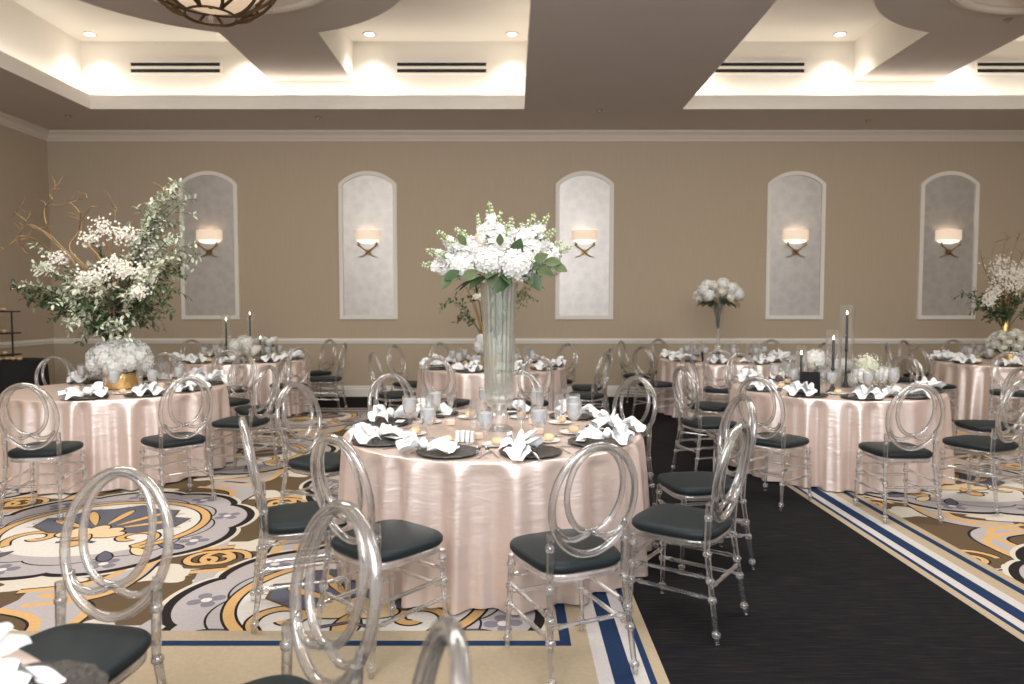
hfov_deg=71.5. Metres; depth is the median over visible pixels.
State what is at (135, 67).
ceiling vent
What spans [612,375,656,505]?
dining chair
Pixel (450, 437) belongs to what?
bread roll
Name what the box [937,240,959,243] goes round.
diffuser
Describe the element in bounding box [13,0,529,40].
ceiling
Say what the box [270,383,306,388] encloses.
seat cushion
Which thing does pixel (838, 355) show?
dining chair
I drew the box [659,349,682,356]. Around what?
napkin
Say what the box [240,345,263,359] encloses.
posy
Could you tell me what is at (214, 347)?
water goblet
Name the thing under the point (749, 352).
napkin
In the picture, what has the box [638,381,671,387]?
seat cushion
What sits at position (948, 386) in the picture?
seat cushion
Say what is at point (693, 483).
seat cushion
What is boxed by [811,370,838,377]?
napkin
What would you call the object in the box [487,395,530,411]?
napkin
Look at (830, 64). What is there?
ceiling
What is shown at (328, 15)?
ceiling
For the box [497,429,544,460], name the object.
napkin
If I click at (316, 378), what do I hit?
seat cushion
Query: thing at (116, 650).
seat cushion
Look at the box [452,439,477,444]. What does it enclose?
tray
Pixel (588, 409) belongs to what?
napkin
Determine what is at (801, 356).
taper candle
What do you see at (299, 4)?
trim
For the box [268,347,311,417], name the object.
dining chair
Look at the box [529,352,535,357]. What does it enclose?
water goblet
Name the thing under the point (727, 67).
ceiling vent
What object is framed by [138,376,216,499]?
dining chair
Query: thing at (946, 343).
dining chair
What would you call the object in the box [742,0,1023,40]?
ceiling
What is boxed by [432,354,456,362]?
napkin
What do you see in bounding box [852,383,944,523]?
dining chair
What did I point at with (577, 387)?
seat cushion
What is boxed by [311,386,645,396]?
baseboard
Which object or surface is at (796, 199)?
wall panel
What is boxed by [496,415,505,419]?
votive candle
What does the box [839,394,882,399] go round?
charger plate
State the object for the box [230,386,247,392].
seat cushion
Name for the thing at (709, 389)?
seat cushion
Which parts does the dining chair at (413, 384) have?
leg, seat frame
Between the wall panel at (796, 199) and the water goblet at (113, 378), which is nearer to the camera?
the water goblet at (113, 378)
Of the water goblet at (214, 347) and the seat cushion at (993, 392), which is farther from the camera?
the water goblet at (214, 347)
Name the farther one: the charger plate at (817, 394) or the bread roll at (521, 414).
the charger plate at (817, 394)
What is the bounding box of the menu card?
[385,435,402,438]
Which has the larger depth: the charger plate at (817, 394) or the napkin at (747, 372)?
the napkin at (747, 372)
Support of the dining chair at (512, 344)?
on the floor
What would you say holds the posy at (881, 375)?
on the tablecloth at (834, 426)
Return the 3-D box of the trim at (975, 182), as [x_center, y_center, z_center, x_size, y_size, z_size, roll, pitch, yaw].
[7.280,-1.609,11.865,0.970,2.460,0.035,0,3,0]
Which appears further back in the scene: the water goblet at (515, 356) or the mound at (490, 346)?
the mound at (490, 346)
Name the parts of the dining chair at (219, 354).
leg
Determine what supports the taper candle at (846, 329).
on the candlestick at (845, 384)
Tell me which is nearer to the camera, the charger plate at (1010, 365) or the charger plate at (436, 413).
the charger plate at (436, 413)
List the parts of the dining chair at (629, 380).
leg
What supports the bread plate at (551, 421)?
on the tablecloth at (478, 506)
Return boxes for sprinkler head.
[1002,18,1012,22]
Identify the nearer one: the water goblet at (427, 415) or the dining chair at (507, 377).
the water goblet at (427, 415)
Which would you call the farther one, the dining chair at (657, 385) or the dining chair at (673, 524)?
the dining chair at (657, 385)
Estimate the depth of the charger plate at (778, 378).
7.46 m
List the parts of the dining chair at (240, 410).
seat frame, leg, leg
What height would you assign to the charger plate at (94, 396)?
0.016 m
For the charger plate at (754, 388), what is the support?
on the tablecloth at (834, 426)
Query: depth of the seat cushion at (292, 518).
3.48 m
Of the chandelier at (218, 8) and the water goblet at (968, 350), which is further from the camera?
the water goblet at (968, 350)
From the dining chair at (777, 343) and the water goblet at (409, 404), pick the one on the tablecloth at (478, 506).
the water goblet at (409, 404)
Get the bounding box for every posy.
[227,335,255,350]
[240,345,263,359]
[257,336,277,354]
[802,349,830,371]
[828,358,852,383]
[848,353,881,385]
[848,368,872,386]
[874,366,894,387]
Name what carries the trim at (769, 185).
attached to the wall at (687, 214)
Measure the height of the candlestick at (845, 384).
0.392 m
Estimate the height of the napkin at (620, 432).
0.108 m
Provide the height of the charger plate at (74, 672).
0.016 m
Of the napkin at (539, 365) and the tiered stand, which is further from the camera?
the tiered stand
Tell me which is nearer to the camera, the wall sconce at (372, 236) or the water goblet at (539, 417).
the water goblet at (539, 417)
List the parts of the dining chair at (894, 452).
leg, leg, seat frame, leg, leg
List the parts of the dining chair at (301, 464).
leg, seat frame, leg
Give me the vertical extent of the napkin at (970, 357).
0.123 m
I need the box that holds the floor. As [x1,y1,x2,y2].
[0,397,1023,683]
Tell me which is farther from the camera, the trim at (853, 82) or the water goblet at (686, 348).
the trim at (853, 82)
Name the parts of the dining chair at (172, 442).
leg, leg, seat frame, leg, leg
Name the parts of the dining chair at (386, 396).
leg, seat frame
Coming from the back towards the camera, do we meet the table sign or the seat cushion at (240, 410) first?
the seat cushion at (240, 410)
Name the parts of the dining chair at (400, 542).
leg, leg, seat frame, leg, leg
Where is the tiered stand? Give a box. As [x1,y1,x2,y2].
[0,311,21,356]
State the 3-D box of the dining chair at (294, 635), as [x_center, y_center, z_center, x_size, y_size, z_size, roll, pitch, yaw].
[-0.629,0.950,1.818,0.437,1.005,0.522,3,4,44]
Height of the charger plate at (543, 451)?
0.016 m
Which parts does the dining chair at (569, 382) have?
leg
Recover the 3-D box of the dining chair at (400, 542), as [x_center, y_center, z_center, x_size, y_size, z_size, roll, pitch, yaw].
[-0.601,0.878,3.207,0.437,1.005,0.522,2,4,40]
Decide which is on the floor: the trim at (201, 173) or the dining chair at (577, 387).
the dining chair at (577, 387)
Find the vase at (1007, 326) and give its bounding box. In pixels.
[999,321,1010,331]
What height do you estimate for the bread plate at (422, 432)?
0.012 m
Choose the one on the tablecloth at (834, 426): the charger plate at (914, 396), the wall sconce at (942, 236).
the charger plate at (914, 396)
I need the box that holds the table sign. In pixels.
[802,372,819,392]
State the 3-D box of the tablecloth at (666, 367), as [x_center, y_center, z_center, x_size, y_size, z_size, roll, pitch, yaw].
[3.052,0.628,10.246,1.960,0.752,1.970,1,3,10]
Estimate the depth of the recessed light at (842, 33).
10.37 m
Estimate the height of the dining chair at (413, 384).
1.005 m
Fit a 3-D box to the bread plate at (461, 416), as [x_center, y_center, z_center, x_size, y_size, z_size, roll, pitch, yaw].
[-0.299,0.521,4.931,0.154,0.012,0.154,0,3,0]
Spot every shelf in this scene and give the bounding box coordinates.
[0,332,20,333]
[0,353,21,355]
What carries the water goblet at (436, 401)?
on the tablecloth at (478, 506)
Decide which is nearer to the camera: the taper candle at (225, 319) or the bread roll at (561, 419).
the bread roll at (561, 419)
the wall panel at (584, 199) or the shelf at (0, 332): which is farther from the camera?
the wall panel at (584, 199)
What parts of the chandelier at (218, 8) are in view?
lamp shade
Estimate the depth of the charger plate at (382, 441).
4.06 m
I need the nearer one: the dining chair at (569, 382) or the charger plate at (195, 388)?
the charger plate at (195, 388)
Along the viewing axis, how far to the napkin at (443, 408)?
5.06 m
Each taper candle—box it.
[225,319,226,341]
[249,313,250,335]
[799,350,802,381]
[832,336,834,364]
[845,311,847,345]
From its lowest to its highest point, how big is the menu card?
0.001 m
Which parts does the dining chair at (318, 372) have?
leg, leg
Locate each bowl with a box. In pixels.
[102,372,138,388]
[155,363,163,372]
[403,398,415,414]
[477,411,493,428]
[481,354,503,366]
[566,394,579,404]
[826,372,836,382]
[997,353,1015,360]
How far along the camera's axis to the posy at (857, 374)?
6.42 m
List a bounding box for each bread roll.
[118,388,126,392]
[410,427,420,433]
[442,435,452,440]
[465,411,474,417]
[491,437,501,444]
[517,411,526,417]
[543,433,554,440]
[556,416,565,422]
[568,426,578,432]
[834,389,841,393]
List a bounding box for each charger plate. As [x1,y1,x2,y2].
[23,660,108,683]
[64,394,107,399]
[67,379,102,383]
[123,392,162,396]
[139,377,157,380]
[182,386,211,390]
[185,361,211,363]
[207,381,224,384]
[255,360,279,361]
[351,434,402,445]
[361,417,412,425]
[416,444,479,457]
[418,410,458,416]
[425,366,448,369]
[456,369,483,371]
[485,407,530,413]
[497,369,519,371]
[498,445,562,457]
[549,412,593,419]
[568,437,620,445]
[585,424,632,431]
[747,386,781,390]
[766,377,798,380]
[787,392,827,396]
[820,377,838,380]
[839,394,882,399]
[887,394,928,398]
[934,359,954,360]
[953,361,980,363]
[999,364,1021,366]
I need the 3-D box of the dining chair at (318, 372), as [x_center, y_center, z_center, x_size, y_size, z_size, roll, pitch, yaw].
[-3.057,0.463,11.180,0.437,1.005,0.522,2,4,39]
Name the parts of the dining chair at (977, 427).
leg, leg, seat frame, leg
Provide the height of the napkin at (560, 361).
0.118 m
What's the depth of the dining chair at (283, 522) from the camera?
3.41 m
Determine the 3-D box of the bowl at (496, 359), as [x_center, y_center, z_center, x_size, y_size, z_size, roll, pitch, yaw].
[-0.250,0.238,9.045,0.300,0.150,0.300,0,3,0]
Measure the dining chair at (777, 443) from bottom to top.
1.005 m
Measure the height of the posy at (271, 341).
0.334 m
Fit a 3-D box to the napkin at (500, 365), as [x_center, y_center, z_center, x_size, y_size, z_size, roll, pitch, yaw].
[-0.038,0.274,8.304,0.404,0.125,0.296,0,3,9]
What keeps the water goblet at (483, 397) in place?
on the tablecloth at (478, 506)
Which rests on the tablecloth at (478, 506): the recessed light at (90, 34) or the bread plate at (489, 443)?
the bread plate at (489, 443)
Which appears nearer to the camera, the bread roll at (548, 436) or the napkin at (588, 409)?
the bread roll at (548, 436)
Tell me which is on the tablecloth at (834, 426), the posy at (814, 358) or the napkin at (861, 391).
the posy at (814, 358)
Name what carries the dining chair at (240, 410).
on the floor
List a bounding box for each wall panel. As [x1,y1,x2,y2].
[183,175,235,314]
[342,175,393,314]
[559,175,609,314]
[769,175,821,314]
[922,175,974,314]
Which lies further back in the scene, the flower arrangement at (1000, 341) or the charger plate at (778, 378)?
the flower arrangement at (1000, 341)
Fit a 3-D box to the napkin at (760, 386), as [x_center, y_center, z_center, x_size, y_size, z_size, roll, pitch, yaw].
[2.275,0.371,6.572,0.266,0.113,0.364,0,3,-1]
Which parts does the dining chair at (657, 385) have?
leg, seat frame, leg, leg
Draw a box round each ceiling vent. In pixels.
[128,61,222,73]
[395,61,487,73]
[713,61,806,73]
[975,61,1023,73]
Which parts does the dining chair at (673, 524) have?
leg, leg, seat frame, leg, leg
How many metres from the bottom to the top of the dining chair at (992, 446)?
1.005 m
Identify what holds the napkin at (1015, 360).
on the charger plate at (1010, 365)
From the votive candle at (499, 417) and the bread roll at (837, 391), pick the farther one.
the bread roll at (837, 391)
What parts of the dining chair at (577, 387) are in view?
leg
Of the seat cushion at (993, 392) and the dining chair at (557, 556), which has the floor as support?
the dining chair at (557, 556)
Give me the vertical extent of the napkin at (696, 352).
0.124 m
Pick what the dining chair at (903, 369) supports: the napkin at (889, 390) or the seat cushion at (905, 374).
the seat cushion at (905, 374)
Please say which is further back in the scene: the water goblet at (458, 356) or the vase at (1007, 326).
the vase at (1007, 326)
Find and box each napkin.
[0,622,65,683]
[58,381,109,399]
[66,371,102,382]
[131,381,163,395]
[138,369,169,378]
[169,352,198,360]
[169,367,206,379]
[175,375,210,391]
[181,353,206,362]
[192,369,228,382]
[207,349,224,355]
[216,353,243,363]
[261,353,280,361]
[278,348,296,354]
[278,350,303,359]
[348,422,402,443]
[368,404,418,421]
[396,430,457,453]
[415,398,455,414]
[419,357,443,367]
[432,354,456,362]
[449,360,482,371]
[459,352,480,361]
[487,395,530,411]
[492,360,525,370]
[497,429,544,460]
[504,354,511,360]
[534,360,554,369]
[547,356,566,365]
[554,399,599,417]
[575,422,634,444]
[590,409,646,431]
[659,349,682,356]
[668,351,696,360]
[678,348,701,354]
[707,354,727,362]
[734,368,768,381]
[739,354,768,363]
[746,348,764,356]
[747,377,776,389]
[767,349,788,359]
[767,351,791,361]
[769,368,799,378]
[782,381,817,395]
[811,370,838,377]
[848,385,883,398]
[881,382,930,397]
[915,376,945,388]
[930,350,960,358]
[941,349,965,356]
[950,354,978,362]
[966,349,994,356]
[992,356,1023,365]
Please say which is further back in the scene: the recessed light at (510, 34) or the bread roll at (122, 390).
the recessed light at (510, 34)
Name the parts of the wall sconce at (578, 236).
arm, lamp shade, arm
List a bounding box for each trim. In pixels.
[0,111,48,140]
[0,338,53,347]
[47,130,1023,140]
[54,338,986,343]
[152,0,325,13]
[178,171,239,318]
[270,81,354,84]
[338,171,397,318]
[555,171,613,318]
[765,171,825,318]
[852,81,936,84]
[916,171,979,318]
[949,0,1023,14]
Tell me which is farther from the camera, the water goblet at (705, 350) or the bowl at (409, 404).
the water goblet at (705, 350)
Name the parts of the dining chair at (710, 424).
leg, leg, seat frame, leg, leg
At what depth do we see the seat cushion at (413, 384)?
9.49 m
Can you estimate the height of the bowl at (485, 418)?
0.119 m
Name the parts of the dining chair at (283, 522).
leg, leg, seat frame, leg, leg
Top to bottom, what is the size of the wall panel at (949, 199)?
2.330 m
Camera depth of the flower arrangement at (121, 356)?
6.51 m
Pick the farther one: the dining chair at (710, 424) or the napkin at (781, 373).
the napkin at (781, 373)
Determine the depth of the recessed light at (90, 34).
10.37 m
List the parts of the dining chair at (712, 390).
leg, seat frame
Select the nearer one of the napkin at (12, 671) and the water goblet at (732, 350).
the napkin at (12, 671)
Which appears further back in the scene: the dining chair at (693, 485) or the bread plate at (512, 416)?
the bread plate at (512, 416)
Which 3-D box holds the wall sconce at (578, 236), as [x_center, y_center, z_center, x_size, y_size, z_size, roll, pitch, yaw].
[1.210,-1.632,11.807,0.430,0.449,0.130,0,3,0]
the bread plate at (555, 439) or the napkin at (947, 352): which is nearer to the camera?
the bread plate at (555, 439)
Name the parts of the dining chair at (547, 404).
seat frame, leg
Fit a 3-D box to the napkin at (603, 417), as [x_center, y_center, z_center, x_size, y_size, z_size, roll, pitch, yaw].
[0.672,0.483,4.425,0.354,0.111,0.263,2,4,39]
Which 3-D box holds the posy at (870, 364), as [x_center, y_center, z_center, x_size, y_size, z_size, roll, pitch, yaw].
[3.384,0.273,6.768,0.344,0.316,0.362,0,3,0]
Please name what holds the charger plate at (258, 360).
on the tablecloth at (297, 366)
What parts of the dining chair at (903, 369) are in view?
leg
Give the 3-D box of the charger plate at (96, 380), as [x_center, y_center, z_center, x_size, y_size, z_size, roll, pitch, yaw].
[-4.285,0.403,7.159,0.339,0.016,0.339,2,3,31]
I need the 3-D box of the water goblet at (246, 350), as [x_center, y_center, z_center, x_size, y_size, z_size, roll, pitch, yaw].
[-3.653,0.168,9.809,0.094,0.209,0.093,0,3,0]
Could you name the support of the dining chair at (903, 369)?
on the floor
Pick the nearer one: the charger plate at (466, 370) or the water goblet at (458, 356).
the charger plate at (466, 370)
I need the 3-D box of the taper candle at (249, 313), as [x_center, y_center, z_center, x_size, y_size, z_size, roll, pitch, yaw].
[-3.777,-0.233,10.252,0.025,0.398,0.024,0,3,0]
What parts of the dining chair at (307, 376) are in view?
leg, leg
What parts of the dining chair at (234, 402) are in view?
leg, seat frame, leg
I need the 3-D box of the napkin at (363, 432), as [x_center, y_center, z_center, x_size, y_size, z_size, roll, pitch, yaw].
[-0.790,0.502,4.087,0.254,0.109,0.346,2,4,32]
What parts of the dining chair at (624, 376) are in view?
leg, leg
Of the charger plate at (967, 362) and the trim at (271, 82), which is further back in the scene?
the trim at (271, 82)
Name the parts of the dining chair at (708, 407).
leg, leg, seat frame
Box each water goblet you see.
[76,366,86,375]
[107,372,118,383]
[146,369,157,380]
[155,363,163,381]
[173,367,183,377]
[200,347,206,353]
[212,345,217,351]
[243,348,250,353]
[264,347,270,353]
[276,344,282,351]
[403,398,415,427]
[420,408,435,424]
[429,392,441,407]
[449,349,455,357]
[455,352,462,360]
[461,350,467,356]
[477,411,493,443]
[479,387,491,402]
[483,354,490,369]
[510,348,516,356]
[511,352,518,361]
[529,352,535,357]
[530,390,542,405]
[531,408,547,426]
[566,394,579,425]
[566,402,580,420]
[684,346,689,351]
[690,343,696,350]
[702,348,708,354]
[730,348,736,354]
[752,348,758,354]
[760,345,767,352]
[770,366,779,374]
[782,364,791,372]
[788,368,798,379]
[826,372,836,393]
[863,373,873,383]
[888,372,899,382]
[966,348,973,353]
[976,346,982,352]
[985,349,993,356]
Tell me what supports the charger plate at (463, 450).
on the tablecloth at (478, 506)
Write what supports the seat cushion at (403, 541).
on the dining chair at (400, 542)
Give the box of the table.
[0,358,49,393]
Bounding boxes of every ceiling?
[0,0,526,94]
[0,0,1023,129]
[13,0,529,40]
[79,0,399,80]
[695,41,1023,94]
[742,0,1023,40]
[854,0,1023,80]
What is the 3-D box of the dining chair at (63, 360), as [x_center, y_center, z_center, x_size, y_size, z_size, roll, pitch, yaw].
[-4.706,0.655,7.492,0.522,1.005,0.437,2,4,37]
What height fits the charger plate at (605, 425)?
0.016 m
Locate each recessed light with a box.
[82,31,97,36]
[362,31,375,36]
[505,31,518,36]
[832,31,846,36]
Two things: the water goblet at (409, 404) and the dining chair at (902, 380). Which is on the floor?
the dining chair at (902, 380)
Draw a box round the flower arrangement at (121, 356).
[85,336,154,375]
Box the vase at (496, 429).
[480,282,517,431]
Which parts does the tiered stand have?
post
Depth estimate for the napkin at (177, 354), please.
9.82 m
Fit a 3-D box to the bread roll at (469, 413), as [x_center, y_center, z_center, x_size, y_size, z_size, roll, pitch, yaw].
[-0.289,0.501,4.929,0.067,0.044,0.068,2,3,29]
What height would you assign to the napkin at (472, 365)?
0.126 m
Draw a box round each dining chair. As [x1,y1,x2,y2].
[0,382,87,523]
[18,466,173,683]
[34,356,75,385]
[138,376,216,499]
[152,352,182,368]
[179,339,205,356]
[210,349,247,410]
[210,365,279,472]
[227,353,258,442]
[235,357,291,460]
[239,415,352,633]
[243,500,381,683]
[256,338,279,353]
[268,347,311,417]
[275,382,340,504]
[307,343,347,413]
[310,339,337,405]
[310,433,448,678]
[367,373,415,416]
[368,351,416,410]
[386,345,416,407]
[412,614,471,683]
[421,356,471,409]
[428,342,450,357]
[495,370,543,409]
[503,442,638,683]
[508,356,553,410]
[510,342,520,359]
[555,343,577,385]
[563,352,611,411]
[571,347,612,414]
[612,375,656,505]
[617,340,654,407]
[628,420,751,644]
[631,346,677,422]
[649,338,668,394]
[652,394,757,574]
[671,366,739,471]
[678,355,728,448]
[702,349,736,416]
[723,352,756,439]
[736,376,812,510]
[761,339,782,350]
[787,349,808,371]
[798,354,831,371]
[817,342,831,371]
[835,346,841,359]
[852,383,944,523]
[885,343,920,384]
[888,355,924,382]
[898,340,928,377]
[906,346,958,420]
[938,379,1023,515]
[940,339,966,354]
[952,366,1023,481]
[988,351,1023,419]
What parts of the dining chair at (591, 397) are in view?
seat frame, leg, leg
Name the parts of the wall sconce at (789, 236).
lamp shade, arm, arm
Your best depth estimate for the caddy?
4.03 m
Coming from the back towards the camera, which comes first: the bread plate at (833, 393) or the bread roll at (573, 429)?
the bread plate at (833, 393)
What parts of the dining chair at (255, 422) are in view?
leg, leg, seat frame, leg, leg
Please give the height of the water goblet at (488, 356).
0.209 m
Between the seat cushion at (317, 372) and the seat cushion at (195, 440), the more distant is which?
the seat cushion at (317, 372)
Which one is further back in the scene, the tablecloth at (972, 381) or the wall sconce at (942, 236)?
the wall sconce at (942, 236)
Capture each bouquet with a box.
[420,201,571,345]
[692,277,743,327]
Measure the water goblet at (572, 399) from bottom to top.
0.209 m
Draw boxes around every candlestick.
[826,365,834,391]
[839,346,851,387]
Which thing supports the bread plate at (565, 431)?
on the tablecloth at (478, 506)
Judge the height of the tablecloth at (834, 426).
0.752 m
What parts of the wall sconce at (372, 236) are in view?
arm, lamp shade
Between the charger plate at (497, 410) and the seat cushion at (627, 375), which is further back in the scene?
the seat cushion at (627, 375)
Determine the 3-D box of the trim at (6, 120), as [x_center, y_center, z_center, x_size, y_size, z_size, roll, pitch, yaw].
[-7.650,-3.055,5.023,0.120,0.160,13.550,0,3,0]
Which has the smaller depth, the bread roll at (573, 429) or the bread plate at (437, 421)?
the bread roll at (573, 429)
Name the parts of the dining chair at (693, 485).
leg, leg, seat frame, leg, leg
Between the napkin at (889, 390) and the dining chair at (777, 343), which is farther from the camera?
the dining chair at (777, 343)
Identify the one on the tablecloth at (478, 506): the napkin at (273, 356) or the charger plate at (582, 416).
the charger plate at (582, 416)
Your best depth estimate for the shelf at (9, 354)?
10.21 m
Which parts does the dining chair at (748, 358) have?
leg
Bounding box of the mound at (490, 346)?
[474,329,511,356]
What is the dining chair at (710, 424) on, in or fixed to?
on the floor
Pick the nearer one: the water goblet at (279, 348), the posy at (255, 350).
the posy at (255, 350)
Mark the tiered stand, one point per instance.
(12, 354)
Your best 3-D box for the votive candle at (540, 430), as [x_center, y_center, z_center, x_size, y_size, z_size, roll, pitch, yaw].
[0.160,0.529,4.303,0.076,0.060,0.075,0,3,0]
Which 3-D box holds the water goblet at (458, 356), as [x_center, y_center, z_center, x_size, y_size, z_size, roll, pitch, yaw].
[-0.650,0.226,8.696,0.094,0.209,0.093,0,3,0]
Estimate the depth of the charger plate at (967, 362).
9.51 m
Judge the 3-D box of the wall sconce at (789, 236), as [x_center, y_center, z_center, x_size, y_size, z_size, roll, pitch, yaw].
[4.730,-1.632,11.807,0.430,0.449,0.130,0,3,0]
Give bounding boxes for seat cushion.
[8,441,83,457]
[18,623,151,682]
[141,432,204,447]
[212,416,268,427]
[229,397,249,406]
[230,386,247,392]
[235,404,280,414]
[243,674,310,683]
[259,500,346,533]
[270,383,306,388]
[288,451,340,471]
[310,370,330,375]
[310,376,341,381]
[331,519,442,562]
[378,390,415,398]
[393,381,416,387]
[440,398,470,407]
[508,397,547,406]
[510,529,619,574]
[563,391,603,399]
[571,384,601,390]
[624,373,651,378]
[632,503,731,540]
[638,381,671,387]
[657,471,733,495]
[681,416,736,428]
[687,401,728,411]
[706,386,727,393]
[755,432,808,447]
[858,442,931,458]
[897,377,920,382]
[904,372,928,377]
[934,384,956,388]
[942,435,1018,451]
[954,420,1018,431]
[989,389,1023,396]
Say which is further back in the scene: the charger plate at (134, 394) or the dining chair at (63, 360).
the dining chair at (63, 360)
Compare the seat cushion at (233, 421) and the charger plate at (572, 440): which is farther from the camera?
the seat cushion at (233, 421)
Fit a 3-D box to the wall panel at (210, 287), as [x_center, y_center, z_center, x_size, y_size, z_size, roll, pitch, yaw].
[-5.050,-1.609,11.874,0.840,2.330,0.001,0,3,0]
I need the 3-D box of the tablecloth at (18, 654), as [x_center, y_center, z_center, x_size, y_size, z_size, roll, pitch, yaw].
[-1.573,1.118,0.843,1.976,0.752,1.958,0,3,0]
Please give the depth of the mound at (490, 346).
8.88 m
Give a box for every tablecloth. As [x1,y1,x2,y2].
[0,378,233,493]
[3,649,40,664]
[170,355,312,417]
[334,409,651,614]
[416,361,567,410]
[657,355,794,417]
[728,378,954,493]
[932,358,1023,425]
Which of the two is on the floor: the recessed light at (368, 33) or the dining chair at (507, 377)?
the dining chair at (507, 377)
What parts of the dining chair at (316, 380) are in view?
seat frame, leg, leg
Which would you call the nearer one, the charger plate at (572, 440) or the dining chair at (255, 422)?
the charger plate at (572, 440)
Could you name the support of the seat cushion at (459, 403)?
on the dining chair at (455, 403)
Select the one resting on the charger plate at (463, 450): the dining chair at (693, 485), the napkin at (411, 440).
the napkin at (411, 440)
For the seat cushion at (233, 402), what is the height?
0.056 m
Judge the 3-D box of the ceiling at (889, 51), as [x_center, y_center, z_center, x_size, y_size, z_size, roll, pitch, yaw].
[5.750,-4.003,6.696,4.100,0.600,7.990,0,3,0]
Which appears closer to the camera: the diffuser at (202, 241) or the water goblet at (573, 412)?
the water goblet at (573, 412)
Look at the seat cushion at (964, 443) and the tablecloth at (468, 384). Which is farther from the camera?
the tablecloth at (468, 384)
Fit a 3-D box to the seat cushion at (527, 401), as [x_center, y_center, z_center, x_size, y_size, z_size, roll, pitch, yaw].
[0.176,0.658,7.826,0.417,0.056,0.432,-1,3,-19]
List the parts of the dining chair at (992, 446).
leg, leg, seat frame, leg, leg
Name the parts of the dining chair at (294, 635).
leg, leg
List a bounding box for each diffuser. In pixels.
[198,240,220,243]
[357,240,379,243]
[573,240,595,243]
[784,240,806,243]
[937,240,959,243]
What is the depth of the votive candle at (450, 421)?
4.60 m
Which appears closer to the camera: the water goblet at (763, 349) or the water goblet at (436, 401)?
the water goblet at (436, 401)
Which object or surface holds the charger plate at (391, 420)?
on the tablecloth at (478, 506)
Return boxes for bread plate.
[404,431,426,435]
[419,419,441,423]
[458,415,476,418]
[482,441,500,446]
[509,415,531,418]
[542,437,559,442]
[548,420,570,424]
[559,429,582,434]
[827,392,845,394]
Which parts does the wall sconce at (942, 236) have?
lamp shade, arm, arm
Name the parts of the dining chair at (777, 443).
leg, leg, seat frame, leg, leg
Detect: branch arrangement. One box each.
[0,176,201,346]
[439,273,537,333]
[950,230,1023,328]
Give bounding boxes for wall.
[0,125,54,384]
[47,141,1023,385]
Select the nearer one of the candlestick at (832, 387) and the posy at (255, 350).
the candlestick at (832, 387)
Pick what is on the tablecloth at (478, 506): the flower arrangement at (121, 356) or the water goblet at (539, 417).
the water goblet at (539, 417)
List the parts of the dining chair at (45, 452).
leg, leg, seat frame, leg, leg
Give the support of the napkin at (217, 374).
on the charger plate at (211, 382)
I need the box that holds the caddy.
[452,430,477,444]
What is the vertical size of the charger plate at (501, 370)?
0.016 m
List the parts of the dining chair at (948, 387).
leg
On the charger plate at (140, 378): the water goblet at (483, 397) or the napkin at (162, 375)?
the napkin at (162, 375)
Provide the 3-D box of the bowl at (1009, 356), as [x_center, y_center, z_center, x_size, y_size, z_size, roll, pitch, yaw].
[6.820,0.202,9.724,0.300,0.150,0.300,0,3,0]
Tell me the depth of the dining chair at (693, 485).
4.20 m
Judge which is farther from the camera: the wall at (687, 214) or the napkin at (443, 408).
the wall at (687, 214)
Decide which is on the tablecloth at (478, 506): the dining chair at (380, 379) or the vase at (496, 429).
the vase at (496, 429)
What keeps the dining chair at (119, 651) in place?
on the floor
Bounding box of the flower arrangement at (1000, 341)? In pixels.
[985,328,1023,352]
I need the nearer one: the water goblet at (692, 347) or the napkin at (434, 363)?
the napkin at (434, 363)
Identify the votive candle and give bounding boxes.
[445,419,455,424]
[474,432,483,438]
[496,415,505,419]
[533,427,544,433]
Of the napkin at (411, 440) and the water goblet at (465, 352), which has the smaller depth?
the napkin at (411, 440)
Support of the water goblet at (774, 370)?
on the tablecloth at (834, 426)
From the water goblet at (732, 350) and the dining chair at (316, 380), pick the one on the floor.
the dining chair at (316, 380)
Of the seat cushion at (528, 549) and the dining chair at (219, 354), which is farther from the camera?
the dining chair at (219, 354)
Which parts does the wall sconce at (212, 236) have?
arm, lamp shade, arm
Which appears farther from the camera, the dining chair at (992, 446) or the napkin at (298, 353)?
the napkin at (298, 353)
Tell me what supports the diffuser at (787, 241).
attached to the wall sconce at (789, 236)
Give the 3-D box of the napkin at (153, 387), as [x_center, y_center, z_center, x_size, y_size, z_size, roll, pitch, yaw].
[-3.172,0.393,6.158,0.268,0.112,0.359,-2,4,-39]
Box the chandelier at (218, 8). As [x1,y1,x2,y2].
[157,0,276,26]
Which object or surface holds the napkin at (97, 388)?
on the charger plate at (94, 396)
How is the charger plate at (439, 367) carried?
on the tablecloth at (468, 384)
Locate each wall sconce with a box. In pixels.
[196,230,221,256]
[355,230,380,256]
[572,230,596,256]
[782,230,808,256]
[935,230,961,256]
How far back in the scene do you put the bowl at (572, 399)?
4.55 m
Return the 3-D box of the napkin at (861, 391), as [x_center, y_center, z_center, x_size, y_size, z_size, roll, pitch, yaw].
[2.948,0.402,5.961,0.269,0.114,0.368,1,3,17]
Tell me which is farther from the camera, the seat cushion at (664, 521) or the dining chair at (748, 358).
the dining chair at (748, 358)
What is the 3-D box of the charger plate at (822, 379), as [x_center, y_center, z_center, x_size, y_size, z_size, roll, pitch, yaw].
[3.270,0.389,7.419,0.339,0.016,0.339,-2,3,-28]
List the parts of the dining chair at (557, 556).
leg, leg, seat frame, leg, leg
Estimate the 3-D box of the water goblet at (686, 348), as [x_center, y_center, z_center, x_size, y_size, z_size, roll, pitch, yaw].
[2.538,0.142,10.313,0.094,0.209,0.093,0,3,0]
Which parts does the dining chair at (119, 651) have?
leg, seat frame, leg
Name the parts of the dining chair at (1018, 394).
leg, seat frame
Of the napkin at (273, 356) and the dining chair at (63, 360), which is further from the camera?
the napkin at (273, 356)
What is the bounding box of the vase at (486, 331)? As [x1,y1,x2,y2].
[479,322,488,335]
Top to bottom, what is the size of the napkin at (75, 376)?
0.118 m
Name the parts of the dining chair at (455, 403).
leg, seat frame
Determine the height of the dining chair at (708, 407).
1.005 m

